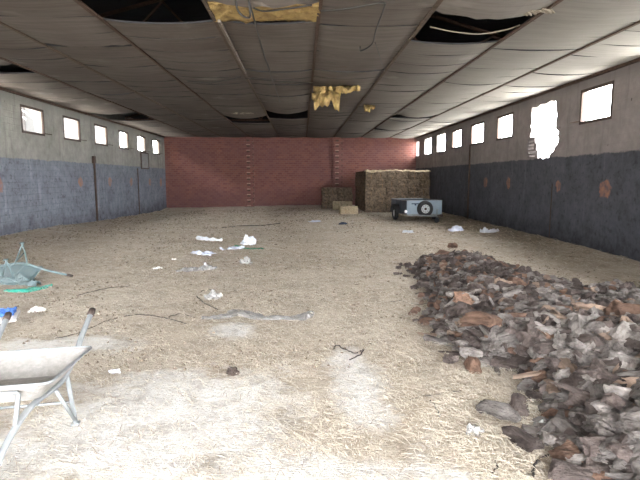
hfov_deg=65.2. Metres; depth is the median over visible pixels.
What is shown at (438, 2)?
ceiling beam
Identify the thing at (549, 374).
chunk
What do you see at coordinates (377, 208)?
bale
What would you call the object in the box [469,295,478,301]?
chunk
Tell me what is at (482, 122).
window
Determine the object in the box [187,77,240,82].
cable
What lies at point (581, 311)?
chunk
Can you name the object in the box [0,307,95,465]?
wheelbarrow
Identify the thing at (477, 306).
chunk
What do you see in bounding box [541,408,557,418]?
chunk
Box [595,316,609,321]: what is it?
chunk
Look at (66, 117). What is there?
window
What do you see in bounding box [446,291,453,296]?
chunk
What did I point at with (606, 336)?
chunk
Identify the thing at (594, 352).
chunk
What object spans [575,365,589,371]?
chunk
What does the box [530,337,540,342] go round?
chunk
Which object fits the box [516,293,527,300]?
chunk
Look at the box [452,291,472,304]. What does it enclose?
chunk
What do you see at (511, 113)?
window
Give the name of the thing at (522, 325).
chunk
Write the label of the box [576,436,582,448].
chunk
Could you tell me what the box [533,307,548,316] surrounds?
chunk
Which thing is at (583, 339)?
chunk
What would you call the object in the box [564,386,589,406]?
chunk
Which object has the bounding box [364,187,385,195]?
bale
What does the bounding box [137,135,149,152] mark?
window
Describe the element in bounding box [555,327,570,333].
chunk
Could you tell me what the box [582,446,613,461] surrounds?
chunk
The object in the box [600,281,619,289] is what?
chunk
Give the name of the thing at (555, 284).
chunk
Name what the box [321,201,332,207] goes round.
bale
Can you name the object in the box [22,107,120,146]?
wall
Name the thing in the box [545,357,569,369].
chunk
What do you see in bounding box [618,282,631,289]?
chunk
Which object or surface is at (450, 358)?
chunk
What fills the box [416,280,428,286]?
chunk
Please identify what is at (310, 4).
cable
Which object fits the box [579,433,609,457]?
chunk
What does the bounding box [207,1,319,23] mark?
insulation batt
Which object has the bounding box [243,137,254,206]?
pilaster
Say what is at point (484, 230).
plastic bag
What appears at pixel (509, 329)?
chunk
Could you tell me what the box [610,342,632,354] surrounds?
chunk
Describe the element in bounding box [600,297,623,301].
chunk
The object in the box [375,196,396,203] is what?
bale
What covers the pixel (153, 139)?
window
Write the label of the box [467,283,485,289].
chunk
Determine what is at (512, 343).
chunk
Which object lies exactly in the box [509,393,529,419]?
chunk
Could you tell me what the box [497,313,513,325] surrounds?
chunk
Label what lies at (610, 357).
chunk
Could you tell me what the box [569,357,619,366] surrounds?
chunk
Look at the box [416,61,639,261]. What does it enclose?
wall
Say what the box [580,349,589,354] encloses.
chunk
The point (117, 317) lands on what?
twine
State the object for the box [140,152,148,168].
casement
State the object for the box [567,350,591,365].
chunk
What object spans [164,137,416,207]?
wall
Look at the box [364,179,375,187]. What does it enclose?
bale
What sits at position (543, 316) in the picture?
chunk
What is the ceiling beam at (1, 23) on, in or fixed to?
attached to the ceiling at (194, 50)
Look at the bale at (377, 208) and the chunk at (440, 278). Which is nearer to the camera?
the chunk at (440, 278)
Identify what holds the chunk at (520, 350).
on the chunk
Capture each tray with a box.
[0,264,42,282]
[0,346,91,402]
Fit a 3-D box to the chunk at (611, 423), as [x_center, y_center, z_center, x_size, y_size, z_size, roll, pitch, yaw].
[1.818,1.137,2.941,0.161,0.136,0.208,-3,8,-22]
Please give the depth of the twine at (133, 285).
7.51 m
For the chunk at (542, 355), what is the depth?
4.09 m
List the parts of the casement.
panel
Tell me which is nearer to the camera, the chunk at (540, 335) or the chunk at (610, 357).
the chunk at (610, 357)
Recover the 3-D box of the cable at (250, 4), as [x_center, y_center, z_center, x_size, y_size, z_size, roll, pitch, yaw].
[-1.035,-3.509,10.297,0.041,0.073,8.782,0,7,-2]
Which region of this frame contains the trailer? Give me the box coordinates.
[390,198,442,222]
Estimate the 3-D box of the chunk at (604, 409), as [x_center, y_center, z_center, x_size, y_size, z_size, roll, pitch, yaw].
[1.778,1.160,3.099,0.186,0.218,0.185,-2,7,-16]
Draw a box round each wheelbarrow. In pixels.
[0,242,72,282]
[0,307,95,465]
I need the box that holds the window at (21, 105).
[20,104,51,135]
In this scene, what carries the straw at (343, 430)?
on the floor
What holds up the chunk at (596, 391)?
on the chunk at (574, 399)
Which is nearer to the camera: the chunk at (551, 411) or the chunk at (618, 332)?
the chunk at (551, 411)
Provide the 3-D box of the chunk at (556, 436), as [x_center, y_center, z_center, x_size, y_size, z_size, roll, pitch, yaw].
[1.556,1.265,3.146,0.354,0.126,0.153,-4,8,-32]
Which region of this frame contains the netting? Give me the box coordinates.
[4,284,52,292]
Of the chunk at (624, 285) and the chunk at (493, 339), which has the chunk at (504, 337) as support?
the chunk at (493, 339)
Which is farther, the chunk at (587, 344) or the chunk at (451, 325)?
the chunk at (451, 325)
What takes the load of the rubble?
on the floor
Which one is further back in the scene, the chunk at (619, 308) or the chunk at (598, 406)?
the chunk at (619, 308)
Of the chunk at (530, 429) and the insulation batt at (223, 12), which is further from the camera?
the insulation batt at (223, 12)
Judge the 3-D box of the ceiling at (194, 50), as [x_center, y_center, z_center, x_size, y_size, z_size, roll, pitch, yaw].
[-1.024,-3.739,11.881,14.222,0.167,32.924,0,7,-2]
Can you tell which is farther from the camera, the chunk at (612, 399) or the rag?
the rag
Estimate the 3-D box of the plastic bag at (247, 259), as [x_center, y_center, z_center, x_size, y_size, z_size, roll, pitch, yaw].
[-1.437,0.387,9.656,0.305,0.179,0.188,2,7,12]
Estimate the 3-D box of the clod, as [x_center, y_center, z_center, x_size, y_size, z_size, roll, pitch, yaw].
[-0.739,1.109,4.239,0.117,0.074,0.084,-2,7,-18]
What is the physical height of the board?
0.096 m
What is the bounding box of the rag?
[0,306,16,316]
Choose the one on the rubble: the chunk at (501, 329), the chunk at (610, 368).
the chunk at (501, 329)
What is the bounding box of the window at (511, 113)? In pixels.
[496,112,513,140]
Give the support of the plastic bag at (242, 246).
on the floor
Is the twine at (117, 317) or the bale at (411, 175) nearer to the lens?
the twine at (117, 317)
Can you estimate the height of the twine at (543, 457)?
0.021 m
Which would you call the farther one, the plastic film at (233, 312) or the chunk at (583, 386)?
the plastic film at (233, 312)
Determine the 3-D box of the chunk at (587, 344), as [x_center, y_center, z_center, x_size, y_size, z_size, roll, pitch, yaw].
[2.084,0.903,4.042,0.235,0.212,0.126,0,7,-2]
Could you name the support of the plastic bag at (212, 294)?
on the floor
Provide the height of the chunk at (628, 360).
0.114 m
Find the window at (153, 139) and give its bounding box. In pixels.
[153,139,160,154]
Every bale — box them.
[321,187,336,194]
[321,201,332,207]
[322,194,337,200]
[333,201,351,209]
[337,187,351,194]
[337,194,352,200]
[339,206,357,213]
[364,171,386,178]
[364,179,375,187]
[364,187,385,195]
[364,196,375,203]
[364,204,385,212]
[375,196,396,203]
[376,179,397,187]
[386,171,407,178]
[386,187,407,195]
[386,204,390,211]
[397,179,418,187]
[397,196,418,197]
[408,171,429,178]
[408,187,428,195]
[419,179,429,187]
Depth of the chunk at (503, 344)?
4.40 m
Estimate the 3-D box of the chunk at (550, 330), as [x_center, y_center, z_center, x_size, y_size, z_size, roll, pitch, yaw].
[2.078,0.814,4.415,0.406,0.146,0.173,-2,7,-17]
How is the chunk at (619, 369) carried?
on the rubble
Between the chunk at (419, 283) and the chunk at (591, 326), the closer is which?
the chunk at (591, 326)
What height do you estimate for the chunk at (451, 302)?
0.370 m
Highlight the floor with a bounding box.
[0,205,639,479]
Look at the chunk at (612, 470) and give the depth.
2.75 m
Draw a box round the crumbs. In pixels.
[0,207,639,371]
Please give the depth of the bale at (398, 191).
23.75 m
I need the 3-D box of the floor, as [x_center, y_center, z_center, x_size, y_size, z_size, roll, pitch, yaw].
[-1.026,0.088,12.411,14.430,0.347,33.070,0,7,-2]
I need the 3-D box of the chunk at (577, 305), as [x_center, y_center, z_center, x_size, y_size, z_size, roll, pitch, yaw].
[2.726,0.721,4.836,0.586,0.198,0.245,6,9,40]
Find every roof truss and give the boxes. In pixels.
[98,0,504,41]
[125,110,434,120]
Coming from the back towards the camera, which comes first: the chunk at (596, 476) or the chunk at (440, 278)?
the chunk at (440, 278)
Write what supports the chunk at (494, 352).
on the straw at (343, 430)
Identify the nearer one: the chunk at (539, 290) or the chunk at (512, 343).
the chunk at (512, 343)
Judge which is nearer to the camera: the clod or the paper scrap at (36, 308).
the clod
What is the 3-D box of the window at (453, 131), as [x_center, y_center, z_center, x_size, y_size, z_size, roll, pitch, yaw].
[5.786,-4.265,21.106,0.052,0.790,1.320,0,7,-2]
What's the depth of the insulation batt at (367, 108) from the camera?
15.49 m
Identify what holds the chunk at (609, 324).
on the rubble
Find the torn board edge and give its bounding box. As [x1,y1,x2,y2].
[523,8,554,15]
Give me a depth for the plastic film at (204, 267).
8.91 m
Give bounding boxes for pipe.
[92,156,98,221]
[137,168,139,213]
[467,144,470,218]
[549,184,552,238]
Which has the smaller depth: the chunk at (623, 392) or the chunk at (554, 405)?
the chunk at (623, 392)
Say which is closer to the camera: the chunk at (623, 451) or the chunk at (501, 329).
the chunk at (623, 451)
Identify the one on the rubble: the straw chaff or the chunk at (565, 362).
the chunk at (565, 362)
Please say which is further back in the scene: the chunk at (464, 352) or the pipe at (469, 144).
the pipe at (469, 144)
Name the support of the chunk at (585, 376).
on the rubble
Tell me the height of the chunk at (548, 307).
0.141 m
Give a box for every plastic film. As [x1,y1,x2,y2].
[175,265,217,271]
[201,309,313,320]
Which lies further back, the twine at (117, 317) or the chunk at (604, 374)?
the twine at (117, 317)
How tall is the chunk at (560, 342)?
0.116 m
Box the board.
[0,310,20,323]
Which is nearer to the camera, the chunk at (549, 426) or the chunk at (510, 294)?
the chunk at (549, 426)
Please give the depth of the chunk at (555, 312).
4.64 m
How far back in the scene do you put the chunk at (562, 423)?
3.21 m
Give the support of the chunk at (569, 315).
on the chunk
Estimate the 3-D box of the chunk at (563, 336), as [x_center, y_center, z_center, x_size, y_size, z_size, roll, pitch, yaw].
[2.027,0.871,4.238,0.170,0.166,0.371,4,8,30]
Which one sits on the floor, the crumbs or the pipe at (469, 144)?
the crumbs
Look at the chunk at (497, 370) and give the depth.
4.26 m
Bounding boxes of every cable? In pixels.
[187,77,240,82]
[235,0,250,18]
[250,4,279,101]
[253,4,311,11]
[321,2,385,51]
[430,24,519,34]
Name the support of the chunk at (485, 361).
on the straw at (343, 430)
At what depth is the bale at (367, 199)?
23.73 m
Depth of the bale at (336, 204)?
25.90 m
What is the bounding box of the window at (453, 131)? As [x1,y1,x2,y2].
[452,128,461,148]
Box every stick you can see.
[513,370,541,378]
[548,381,589,394]
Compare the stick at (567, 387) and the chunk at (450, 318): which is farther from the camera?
the chunk at (450, 318)
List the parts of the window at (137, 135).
frame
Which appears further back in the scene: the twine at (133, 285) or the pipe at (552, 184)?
the pipe at (552, 184)
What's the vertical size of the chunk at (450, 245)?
0.148 m
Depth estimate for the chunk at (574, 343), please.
3.98 m
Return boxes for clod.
[226,366,239,375]
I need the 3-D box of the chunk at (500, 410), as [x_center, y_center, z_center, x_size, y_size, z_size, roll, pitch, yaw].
[1.238,1.188,3.482,0.156,0.122,0.347,-6,9,-40]
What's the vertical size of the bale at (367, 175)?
0.428 m
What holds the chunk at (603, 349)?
on the rubble
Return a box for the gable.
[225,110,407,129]
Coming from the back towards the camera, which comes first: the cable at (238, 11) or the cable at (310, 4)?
the cable at (310, 4)
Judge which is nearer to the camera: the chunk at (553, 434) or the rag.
the chunk at (553, 434)
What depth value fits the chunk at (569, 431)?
3.11 m
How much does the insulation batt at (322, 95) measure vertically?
0.745 m
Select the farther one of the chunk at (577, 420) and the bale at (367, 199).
the bale at (367, 199)
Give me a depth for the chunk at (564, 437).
3.05 m
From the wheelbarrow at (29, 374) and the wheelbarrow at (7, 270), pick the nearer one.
the wheelbarrow at (29, 374)
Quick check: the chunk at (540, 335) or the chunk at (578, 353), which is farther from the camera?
the chunk at (540, 335)
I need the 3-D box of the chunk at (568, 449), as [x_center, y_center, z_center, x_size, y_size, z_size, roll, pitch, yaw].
[1.446,1.249,2.934,0.175,0.075,0.149,-2,7,-19]
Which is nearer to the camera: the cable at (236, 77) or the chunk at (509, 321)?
the chunk at (509, 321)
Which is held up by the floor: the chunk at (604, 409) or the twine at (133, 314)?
the twine at (133, 314)
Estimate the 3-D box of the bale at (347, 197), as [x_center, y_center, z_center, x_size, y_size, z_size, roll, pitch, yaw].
[1.342,-2.244,26.596,0.831,0.396,0.536,-1,7,-1]
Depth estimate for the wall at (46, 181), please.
16.36 m
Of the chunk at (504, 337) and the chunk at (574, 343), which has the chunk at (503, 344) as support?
the chunk at (504, 337)
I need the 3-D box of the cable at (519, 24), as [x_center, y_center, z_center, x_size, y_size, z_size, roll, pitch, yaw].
[2.398,-3.256,7.735,1.376,0.140,0.083,1,7,4]
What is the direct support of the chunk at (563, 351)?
on the chunk
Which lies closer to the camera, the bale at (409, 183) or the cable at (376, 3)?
the cable at (376, 3)
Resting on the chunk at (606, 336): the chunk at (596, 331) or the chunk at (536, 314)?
the chunk at (596, 331)
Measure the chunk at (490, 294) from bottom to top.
0.130 m
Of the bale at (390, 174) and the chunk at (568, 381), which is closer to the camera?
the chunk at (568, 381)
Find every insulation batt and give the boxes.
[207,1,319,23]
[312,85,359,110]
[364,104,374,112]
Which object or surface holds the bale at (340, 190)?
on the bale at (347, 197)
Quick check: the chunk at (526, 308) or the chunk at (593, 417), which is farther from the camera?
the chunk at (526, 308)
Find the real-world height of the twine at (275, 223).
0.058 m
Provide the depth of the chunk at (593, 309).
4.72 m
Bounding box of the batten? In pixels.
[217,20,245,73]
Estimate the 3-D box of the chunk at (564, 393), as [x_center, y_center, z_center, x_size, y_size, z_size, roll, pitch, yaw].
[1.798,1.120,3.635,0.139,0.120,0.301,6,9,40]
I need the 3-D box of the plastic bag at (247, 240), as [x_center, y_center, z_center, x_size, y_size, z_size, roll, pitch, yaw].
[-1.820,-0.015,12.583,0.428,0.278,0.373,1,7,10]
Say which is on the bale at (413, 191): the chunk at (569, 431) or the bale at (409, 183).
the bale at (409, 183)
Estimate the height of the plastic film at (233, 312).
0.053 m
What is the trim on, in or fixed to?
attached to the wall at (593, 169)
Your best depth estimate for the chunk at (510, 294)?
5.41 m
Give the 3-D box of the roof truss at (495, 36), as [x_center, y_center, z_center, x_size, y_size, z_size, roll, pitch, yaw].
[-1.000,-4.937,11.048,14.247,2.083,0.065,0,7,-2]
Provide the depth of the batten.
8.47 m
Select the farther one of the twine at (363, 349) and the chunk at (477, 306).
the chunk at (477, 306)
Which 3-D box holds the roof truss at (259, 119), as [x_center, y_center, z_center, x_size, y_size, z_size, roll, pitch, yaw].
[-1.393,-6.290,21.957,14.247,2.083,0.065,0,7,-2]
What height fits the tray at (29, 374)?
0.160 m
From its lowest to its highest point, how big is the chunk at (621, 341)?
0.175 m
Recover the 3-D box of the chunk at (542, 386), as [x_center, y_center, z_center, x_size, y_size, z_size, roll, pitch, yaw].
[1.802,1.108,3.750,0.304,0.146,0.141,2,7,15]
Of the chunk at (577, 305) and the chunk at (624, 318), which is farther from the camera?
the chunk at (577, 305)
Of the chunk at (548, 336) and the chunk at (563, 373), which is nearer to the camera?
the chunk at (563, 373)
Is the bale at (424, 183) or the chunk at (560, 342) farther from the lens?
the bale at (424, 183)
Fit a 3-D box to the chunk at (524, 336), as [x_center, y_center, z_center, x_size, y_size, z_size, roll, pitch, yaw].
[1.889,0.848,4.397,0.305,0.292,0.353,4,8,30]
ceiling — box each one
[0,0,639,138]
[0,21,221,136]
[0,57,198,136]
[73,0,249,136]
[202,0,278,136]
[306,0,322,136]
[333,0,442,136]
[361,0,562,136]
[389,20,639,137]
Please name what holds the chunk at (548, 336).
on the rubble
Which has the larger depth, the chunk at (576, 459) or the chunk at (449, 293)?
the chunk at (449, 293)
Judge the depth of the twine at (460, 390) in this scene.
3.80 m
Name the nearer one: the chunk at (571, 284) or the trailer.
the chunk at (571, 284)
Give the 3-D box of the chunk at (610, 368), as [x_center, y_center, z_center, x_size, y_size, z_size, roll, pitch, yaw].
[2.005,0.977,3.658,0.281,0.128,0.117,1,7,6]
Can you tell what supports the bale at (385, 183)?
on the bale at (368, 191)
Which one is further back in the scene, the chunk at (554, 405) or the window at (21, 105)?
the window at (21, 105)
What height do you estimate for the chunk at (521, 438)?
0.100 m
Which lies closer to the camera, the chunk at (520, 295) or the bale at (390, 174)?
the chunk at (520, 295)
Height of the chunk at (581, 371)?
0.161 m
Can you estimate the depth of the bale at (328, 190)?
26.28 m
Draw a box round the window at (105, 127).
[94,123,112,145]
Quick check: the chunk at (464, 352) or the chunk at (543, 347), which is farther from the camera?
the chunk at (464, 352)
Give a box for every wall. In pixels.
[0,90,166,235]
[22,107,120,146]
[25,108,38,132]
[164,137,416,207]
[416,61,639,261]
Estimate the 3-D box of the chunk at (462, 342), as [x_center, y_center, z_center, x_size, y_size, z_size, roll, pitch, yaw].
[1.463,0.992,4.823,0.398,0.128,0.179,-4,8,-31]
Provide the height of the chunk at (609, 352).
0.171 m
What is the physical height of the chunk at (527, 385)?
0.142 m
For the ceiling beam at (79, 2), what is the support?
attached to the ceiling at (194, 50)
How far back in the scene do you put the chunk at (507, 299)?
5.27 m
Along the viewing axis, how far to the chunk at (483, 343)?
4.55 m
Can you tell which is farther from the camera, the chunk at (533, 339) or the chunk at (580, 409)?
the chunk at (533, 339)
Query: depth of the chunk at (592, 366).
3.62 m
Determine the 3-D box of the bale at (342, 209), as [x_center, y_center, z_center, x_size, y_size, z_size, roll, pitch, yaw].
[1.306,-1.369,23.044,0.852,0.399,0.505,-2,7,-9]
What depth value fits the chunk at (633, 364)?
3.63 m
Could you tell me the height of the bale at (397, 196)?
0.428 m
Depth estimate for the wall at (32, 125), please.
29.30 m
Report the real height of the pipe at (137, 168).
2.150 m
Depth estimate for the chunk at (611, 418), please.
3.02 m
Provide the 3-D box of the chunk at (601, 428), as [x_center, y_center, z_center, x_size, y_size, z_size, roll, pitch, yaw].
[1.735,1.156,3.022,0.212,0.157,0.177,-7,10,-44]
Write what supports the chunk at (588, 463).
on the rubble
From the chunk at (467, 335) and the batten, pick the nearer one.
the chunk at (467, 335)
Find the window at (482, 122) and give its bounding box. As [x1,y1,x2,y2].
[471,121,483,145]
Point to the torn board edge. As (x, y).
(543, 10)
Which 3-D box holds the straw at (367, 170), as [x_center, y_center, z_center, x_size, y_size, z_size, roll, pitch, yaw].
[3.690,-3.299,23.883,3.150,0.165,0.520,0,7,-2]
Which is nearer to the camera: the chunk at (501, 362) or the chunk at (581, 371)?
the chunk at (581, 371)
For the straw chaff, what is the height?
0.233 m
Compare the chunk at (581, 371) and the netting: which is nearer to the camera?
the chunk at (581, 371)
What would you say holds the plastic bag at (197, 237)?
on the floor
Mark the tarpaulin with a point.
(22, 280)
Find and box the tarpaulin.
[0,273,40,286]
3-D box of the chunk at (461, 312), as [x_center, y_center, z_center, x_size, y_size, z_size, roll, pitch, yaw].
[1.615,0.805,5.361,0.410,0.210,0.177,-3,8,-20]
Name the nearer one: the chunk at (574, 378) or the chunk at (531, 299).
the chunk at (574, 378)
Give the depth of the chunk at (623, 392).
3.23 m
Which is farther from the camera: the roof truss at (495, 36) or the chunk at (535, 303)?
the roof truss at (495, 36)
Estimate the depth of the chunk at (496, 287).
5.76 m
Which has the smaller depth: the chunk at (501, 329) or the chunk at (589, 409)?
the chunk at (589, 409)
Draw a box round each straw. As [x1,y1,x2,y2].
[0,205,637,270]
[0,240,639,479]
[364,169,430,172]
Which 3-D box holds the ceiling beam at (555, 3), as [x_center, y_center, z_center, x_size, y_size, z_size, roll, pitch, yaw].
[2.920,-3.798,12.036,0.078,0.030,32.780,0,7,-2]
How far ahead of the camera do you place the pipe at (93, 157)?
18.53 m
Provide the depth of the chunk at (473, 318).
4.71 m
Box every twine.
[55,317,117,338]
[79,285,134,294]
[124,314,186,323]
[222,223,279,227]
[332,345,364,359]
[410,390,460,400]
[531,454,548,476]
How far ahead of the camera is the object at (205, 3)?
8.91 m
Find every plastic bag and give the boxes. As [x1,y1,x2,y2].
[191,250,215,255]
[196,236,221,240]
[203,289,221,299]
[219,245,244,249]
[239,256,252,264]
[240,234,255,244]
[448,225,463,231]
[480,227,498,232]
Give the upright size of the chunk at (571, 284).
0.176 m
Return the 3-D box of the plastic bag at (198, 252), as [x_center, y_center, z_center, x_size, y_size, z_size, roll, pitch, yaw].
[-2.554,0.263,10.942,0.623,0.093,0.352,2,7,19]
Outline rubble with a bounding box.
[393,249,639,479]
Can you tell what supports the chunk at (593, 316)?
on the chunk at (591, 326)
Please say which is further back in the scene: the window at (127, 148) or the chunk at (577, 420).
the window at (127, 148)
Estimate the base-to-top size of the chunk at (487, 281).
0.179 m
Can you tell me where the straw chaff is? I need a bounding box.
[0,240,639,479]
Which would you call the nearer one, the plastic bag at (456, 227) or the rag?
the rag
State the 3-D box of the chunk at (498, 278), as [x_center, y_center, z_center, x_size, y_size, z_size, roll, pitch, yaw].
[2.193,0.534,5.924,0.250,0.222,0.332,3,8,26]
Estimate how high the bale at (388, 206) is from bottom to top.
0.428 m
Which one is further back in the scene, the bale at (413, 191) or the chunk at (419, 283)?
the bale at (413, 191)
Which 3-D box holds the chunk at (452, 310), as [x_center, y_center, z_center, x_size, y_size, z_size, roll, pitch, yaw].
[1.517,0.775,5.420,0.250,0.269,0.308,-5,8,-33]
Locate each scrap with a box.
[27,306,46,312]
[108,369,119,372]
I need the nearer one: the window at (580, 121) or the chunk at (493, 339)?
the chunk at (493, 339)
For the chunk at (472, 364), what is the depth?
4.29 m
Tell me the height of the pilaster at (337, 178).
4.050 m
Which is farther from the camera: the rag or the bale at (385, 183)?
the bale at (385, 183)
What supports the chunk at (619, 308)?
on the chunk at (577, 305)
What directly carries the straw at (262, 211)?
on the floor
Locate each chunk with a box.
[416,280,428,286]
[439,275,459,280]
[439,292,466,310]
[442,353,458,363]
[444,315,459,320]
[445,301,471,316]
[445,319,456,330]
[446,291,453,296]
[447,243,457,248]
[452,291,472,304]
[453,338,470,346]
[455,307,476,316]
[459,311,502,326]
[459,347,482,358]
[461,329,481,348]
[464,356,482,373]
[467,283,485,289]
[468,289,481,294]
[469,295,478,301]
[472,302,488,309]
[475,399,520,422]
[479,291,494,298]
[479,294,488,301]
[479,357,500,368]
[480,341,492,357]
[483,277,494,286]
[485,341,497,356]
[488,285,513,290]
[489,324,505,338]
[489,338,499,352]
[490,355,517,370]
[492,366,500,375]
[493,328,516,352]
[494,277,512,283]
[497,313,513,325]
[499,290,526,298]
[500,342,507,350]
[501,425,544,451]
[502,298,513,301]
[503,312,526,323]
[504,324,517,333]
[506,318,521,327]
[507,276,521,284]
[508,339,519,347]
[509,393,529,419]
[515,317,529,328]
[515,318,537,346]
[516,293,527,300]
[516,343,528,355]
[517,308,537,311]
[521,424,577,445]
[525,381,538,390]
[527,301,539,309]
[528,296,534,302]
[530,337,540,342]
[532,303,569,312]
[532,340,554,354]
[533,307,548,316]
[533,311,560,322]
[533,354,546,358]
[534,326,558,334]
[534,422,556,446]
[535,287,550,293]
[536,330,549,340]
[536,409,564,436]
[538,329,553,339]
[539,383,546,394]
[540,314,550,322]
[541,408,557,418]
[542,305,555,309]
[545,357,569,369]
[545,397,564,409]
[546,370,552,377]
[546,414,582,435]
[547,439,580,460]
[549,309,566,318]
[549,348,570,358]
[550,435,559,448]
[551,283,564,288]
[551,432,563,439]
[552,330,568,349]
[553,367,571,386]
[554,338,566,345]
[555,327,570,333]
[555,388,568,400]
[555,432,577,445]
[556,358,577,372]
[557,312,576,323]
[557,377,606,390]
[563,283,573,288]
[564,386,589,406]
[564,427,577,434]
[565,338,586,349]
[565,452,586,465]
[566,333,581,342]
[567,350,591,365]
[568,314,596,335]
[568,405,587,420]
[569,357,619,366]
[569,372,594,386]
[570,414,585,427]
[571,302,605,310]
[572,335,606,347]
[572,349,583,361]
[573,365,614,372]
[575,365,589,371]
[575,368,599,378]
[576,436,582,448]
[577,308,588,315]
[577,380,592,390]
[579,368,593,381]
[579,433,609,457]
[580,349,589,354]
[581,456,603,473]
[581,461,612,479]
[582,321,605,330]
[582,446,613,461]
[584,341,595,348]
[584,398,601,414]
[587,306,598,313]
[587,347,599,356]
[587,383,609,398]
[587,413,617,425]
[589,313,599,318]
[589,363,600,369]
[590,399,613,411]
[590,419,615,435]
[591,358,605,367]
[593,325,612,334]
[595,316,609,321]
[595,368,619,383]
[597,408,611,413]
[599,331,611,339]
[599,347,609,357]
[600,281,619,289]
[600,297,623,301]
[600,393,625,410]
[601,460,622,472]
[603,299,639,315]
[603,319,615,327]
[603,339,626,348]
[603,355,639,359]
[603,384,631,399]
[606,350,627,355]
[606,442,632,463]
[607,412,616,422]
[609,421,615,430]
[610,320,639,339]
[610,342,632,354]
[611,368,626,383]
[613,377,638,387]
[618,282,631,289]
[619,315,629,320]
[620,359,639,363]
[621,359,638,369]
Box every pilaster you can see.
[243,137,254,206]
[332,137,342,187]
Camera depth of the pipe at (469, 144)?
19.42 m
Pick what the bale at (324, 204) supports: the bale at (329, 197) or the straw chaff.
the bale at (329, 197)
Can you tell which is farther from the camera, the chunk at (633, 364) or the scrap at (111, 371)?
the scrap at (111, 371)
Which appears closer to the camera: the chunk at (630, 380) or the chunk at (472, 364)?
the chunk at (630, 380)
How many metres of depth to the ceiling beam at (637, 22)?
10.09 m
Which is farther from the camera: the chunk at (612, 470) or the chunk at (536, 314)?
the chunk at (536, 314)
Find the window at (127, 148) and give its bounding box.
[118,130,132,149]
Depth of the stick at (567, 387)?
3.45 m
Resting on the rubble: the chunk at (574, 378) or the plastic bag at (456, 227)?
the chunk at (574, 378)
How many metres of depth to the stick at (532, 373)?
3.88 m
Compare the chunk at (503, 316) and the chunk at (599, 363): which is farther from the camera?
the chunk at (503, 316)
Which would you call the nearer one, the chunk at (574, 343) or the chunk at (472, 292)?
the chunk at (574, 343)
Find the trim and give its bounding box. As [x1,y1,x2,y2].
[0,57,639,137]
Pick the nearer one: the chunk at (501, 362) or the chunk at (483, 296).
the chunk at (501, 362)
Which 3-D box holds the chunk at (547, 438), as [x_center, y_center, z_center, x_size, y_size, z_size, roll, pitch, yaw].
[1.428,1.256,3.214,0.151,0.134,0.332,1,7,10]
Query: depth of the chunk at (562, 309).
4.88 m
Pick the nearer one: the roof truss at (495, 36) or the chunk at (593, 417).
the chunk at (593, 417)
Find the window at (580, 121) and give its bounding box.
[570,80,613,124]
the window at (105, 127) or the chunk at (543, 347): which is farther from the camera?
the window at (105, 127)
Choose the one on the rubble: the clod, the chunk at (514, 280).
the chunk at (514, 280)
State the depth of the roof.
11.76 m
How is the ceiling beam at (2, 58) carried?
attached to the ceiling at (194, 50)
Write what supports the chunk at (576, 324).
on the chunk
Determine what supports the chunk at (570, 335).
on the chunk at (563, 336)
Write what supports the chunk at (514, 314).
on the chunk at (501, 329)
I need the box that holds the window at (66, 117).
[62,115,86,141]
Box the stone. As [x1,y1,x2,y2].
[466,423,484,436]
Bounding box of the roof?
[0,0,534,118]

